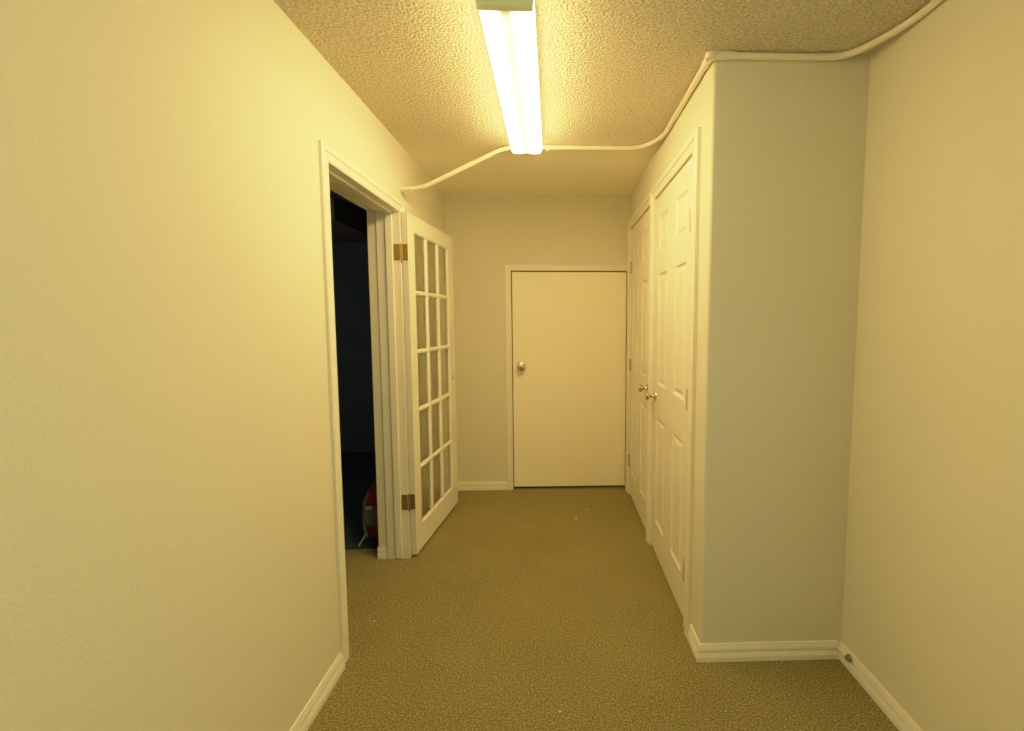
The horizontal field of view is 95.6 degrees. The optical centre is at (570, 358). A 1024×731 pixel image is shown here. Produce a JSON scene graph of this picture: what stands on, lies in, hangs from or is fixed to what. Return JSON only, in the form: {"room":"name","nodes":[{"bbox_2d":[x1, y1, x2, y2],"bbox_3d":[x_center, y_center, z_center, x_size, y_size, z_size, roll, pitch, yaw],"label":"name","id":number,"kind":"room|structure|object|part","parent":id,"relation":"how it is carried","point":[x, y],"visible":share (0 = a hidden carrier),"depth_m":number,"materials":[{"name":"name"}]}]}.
{"room":"hallway","nodes":[
{"label":"hallway","id":0,"kind":"room"},
{"bbox_2d":[0,0,448,730],"bbox_3d":[-1.004,0.148,0.750,0.180,2.440,6.334,0,5,-2],"label":"wall","id":1,"kind":"structure","parent":0,"point":[168,560],"depth_m":1.06,"materials":[{"name":"paint"}]},
{"bbox_2d":[289,652,344,730],"bbox_3d":[-0.872,1.410,-0.152,0.017,0.072,4.122,0,5,-2],"label":"baseboard","id":2,"kind":"structure","parent":1,"relation":"attached to","point":[312,708],"depth_m":1.71,"materials":[{"name":"paint"}]},
{"bbox_2d":[318,140,413,662],"bbox_3d":[-1.019,0.190,2.291,0.143,2.106,0.953,0,5,-2],"label":"door frame","id":3,"kind":"structure","parent":1,"relation":"attached to","point":[334,169],"depth_m":2.63,"materials":[{"name":"paint"}]},
{"bbox_3d":[-0.991,-0.608,2.633,0.036,0.092,0.003,0,5,-2],"label":"hinge plate","id":4,"kind":"part","parent":3,"relation":"part of","materials":[{"name":"gold metal"}]},
{"bbox_3d":[-0.989,0.857,2.753,0.036,0.092,0.003,0,5,-2],"label":"hinge plate","id":5,"kind":"part","parent":3,"relation":"part of","materials":[{"name":"brown metal"}]},
{"bbox_2d":[378,547,386,558],"bbox_3d":[-1.134,1.170,2.777,0.052,0.072,0.010,0,5,-2],"label":"baseboard","id":6,"kind":"structure","parent":1,"relation":"in","point":[382,551],"depth_m":2.77,"materials":[{"name":"paint"}]},
{"bbox_2d":[400,212,457,554],"bbox_3d":[-0.924,0.141,3.108,0.043,2.025,0.834,0,5,3],"label":"door","id":7,"kind":"structure","parent":1,"relation":"in","point":[423,528],"depth_m":2.98,"materials":[{"name":"paint"}]},
{"bbox_2d":[332,243,374,451],"bbox_3d":[-2.190,0.007,2.491,2.180,2.440,5.300,0,5,-2],"label":"wall","id":8,"kind":"structure","parent":0,"point":[350,260],"depth_m":4.93,"materials":[{"name":"paint"}]},
{"bbox_2d":[330,198,367,242],"bbox_3d":[-2.591,-1.262,4.281,1.300,0.178,1.100,0,5,-2],"label":"ceiling","id":9,"kind":"structure","parent":8,"relation":"attached to","point":[348,225],"depth_m":4.16,"materials":[{"name":"paint"}]},
{"bbox_2d":[445,195,628,487],"bbox_3d":[-0.217,-0.109,3.883,1.593,2.440,0.100,0,5,-2],"label":"wall","id":10,"kind":"structure","parent":0,"point":[489,233],"depth_m":3.78,"materials":[{"name":"paint"}]},
{"bbox_2d":[445,481,506,490],"bbox_3d":[-0.758,1.120,3.387,0.471,0.072,1.054,0,5,-2],"label":"baseboard","id":11,"kind":"structure","parent":10,"relation":"attached to","point":[481,485],"depth_m":3.90,"materials":[{"name":"paint"}]},
{"bbox_2d":[505,265,626,489],"bbox_3d":[-0.029,0.168,3.905,1.018,1.884,0.113,0,5,-2],"label":"door frame","id":12,"kind":"structure","parent":10,"relation":"attached to","point":[509,269],"depth_m":3.82,"materials":[{"name":"paint"}]},
{"bbox_2d":[512,272,626,486],"bbox_3d":[-0.004,0.190,3.846,0.950,1.806,0.113,0,5,-2],"label":"door","id":13,"kind":"structure","parent":10,"relation":"in","point":[569,328],"depth_m":3.86,"materials":[{"name":"paint"}]},
{"bbox_3d":[-0.409,0.069,3.793,0.061,0.061,0.054,0,5,-2],"label":"knob","id":14,"kind":"part","parent":13,"relation":"part of","materials":[{"name":"silver metal"}]},
{"bbox_2d":[273,0,930,215],"bbox_3d":[-0.972,-1.157,1.330,4.750,0.092,7.700,0,5,-2],"label":"ceiling","id":15,"kind":"structure","parent":0,"point":[611,72],"depth_m":1.82,"materials":[{"name":"white paint"}]},
{"bbox_2d":[475,0,541,153],"bbox_3d":[-0.219,-1.130,1.951,0.172,0.089,1.214,0,5,-2],"label":"ceiling light","id":16,"kind":"object","parent":15,"relation":"attached to","point":[509,26],"visible":1,"depth_m":1.67,"materials":[{"name":"plastic"}]},
{"bbox_2d":[400,0,943,192],"bbox_3d":[0.821,-0.916,0.470,1.504,0.276,5.472,-2,5,-24],"label":"conduit pipe","id":17,"kind":"object","parent":15,"relation":"attached to","point":[722,55],"visible":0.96,"depth_m":1.74,"materials":[{"name":"paint"}]},
{"bbox_2d":[308,452,898,730],"bbox_3d":[-0.969,1.334,1.534,4.750,0.068,7.700,0,5,-2],"label":"floor","id":18,"kind":"structure","parent":0,"point":[518,611],"depth_m":2.06,"materials":[{"name":"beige carpet"}]},
{"bbox_2d":[358,479,378,545],"bbox_3d":[-1.252,0.974,3.034,0.165,0.401,0.315,0,5,5],"label":"backpack","id":19,"kind":"object","parent":18,"relation":"on","point":[369,510],"visible":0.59,"depth_m":2.91,"materials":[{"name":"red fabric"}]},
{"bbox_2d":[629,56,869,642],"bbox_3d":[0.816,-0.027,2.863,0.607,2.440,2.012,0,5,-2],"label":"wall","id":20,"kind":"structure","parent":0,"point":[783,143],"depth_m":1.86,"materials":[{"name":"paint"}]},
{"bbox_2d":[628,208,649,529],"bbox_3d":[0.484,0.073,3.354,0.096,2.137,0.770,0,5,-2],"label":"door","id":21,"kind":"structure","parent":20,"relation":"in","point":[639,266],"depth_m":3.34,"materials":[{"name":"paint"}]},
{"bbox_3d":[0.469,0.195,3.039,0.044,0.050,0.050,0,5,-2],"label":"knob","id":22,"kind":"part","parent":21,"relation":"part of","materials":[{"name":"silver metal"}]},
{"bbox_2d":[625,127,700,637],"bbox_3d":[0.501,0.079,2.906,0.020,2.224,1.835,0,5,-2],"label":"door frame","id":23,"kind":"structure","parent":20,"relation":"attached to","point":[692,147],"depth_m":2.09,"materials":[{"name":"paint"}]},
{"bbox_3d":[0.487,0.041,3.365,0.020,2.224,0.913,0,5,-2],"label":"casing","id":24,"kind":"part","parent":23,"relation":"part of","materials":[{"name":"paint"}]},
{"bbox_2d":[645,158,691,615],"bbox_3d":[0.513,0.146,2.465,0.096,2.137,0.774,0,5,-2],"label":"door","id":25,"kind":"structure","parent":20,"relation":"in","point":[673,206],"depth_m":2.41,"materials":[{"name":"paint"}]},
{"bbox_3d":[0.476,0.228,2.801,0.044,0.050,0.050,0,5,-2],"label":"knob","id":26,"kind":"part","parent":25,"relation":"part of","materials":[{"name":"silver metal"}]},
{"bbox_2d":[687,623,838,662],"bbox_3d":[0.832,1.231,2.013,0.608,0.072,0.147,0,5,-2],"label":"baseboard","id":27,"kind":"structure","parent":20,"relation":"attached to","point":[786,650],"depth_m":1.95,"materials":[{"name":"paint"}]},
{"bbox_2d":[841,0,1023,730],"bbox_3d":[1.267,0.222,-0.181,0.100,2.440,4.322,0,5,-2],"label":"wall","id":28,"kind":"structure","parent":0,"point":[933,598],"depth_m":1.44,"materials":[{"name":"paint"}]},
{"bbox_2d":[839,640,921,730],"bbox_3d":[1.210,1.403,-0.087,0.017,0.072,4.122,0,5,-2],"label":"baseboard","id":29,"kind":"structure","parent":28,"relation":"attached to","point":[902,721],"depth_m":1.72,"materials":[{"name":"paint"}]},
{"bbox_2d":[837,646,851,662],"bbox_3d":[1.138,1.224,1.913,0.029,0.031,0.078,0,5,-2],"label":"door stop","id":30,"kind":"object","parent":29,"relation":"on","point":[842,650],"visible":1,"depth_m":1.90,"materials":[{"name":"paint"}]}
]}

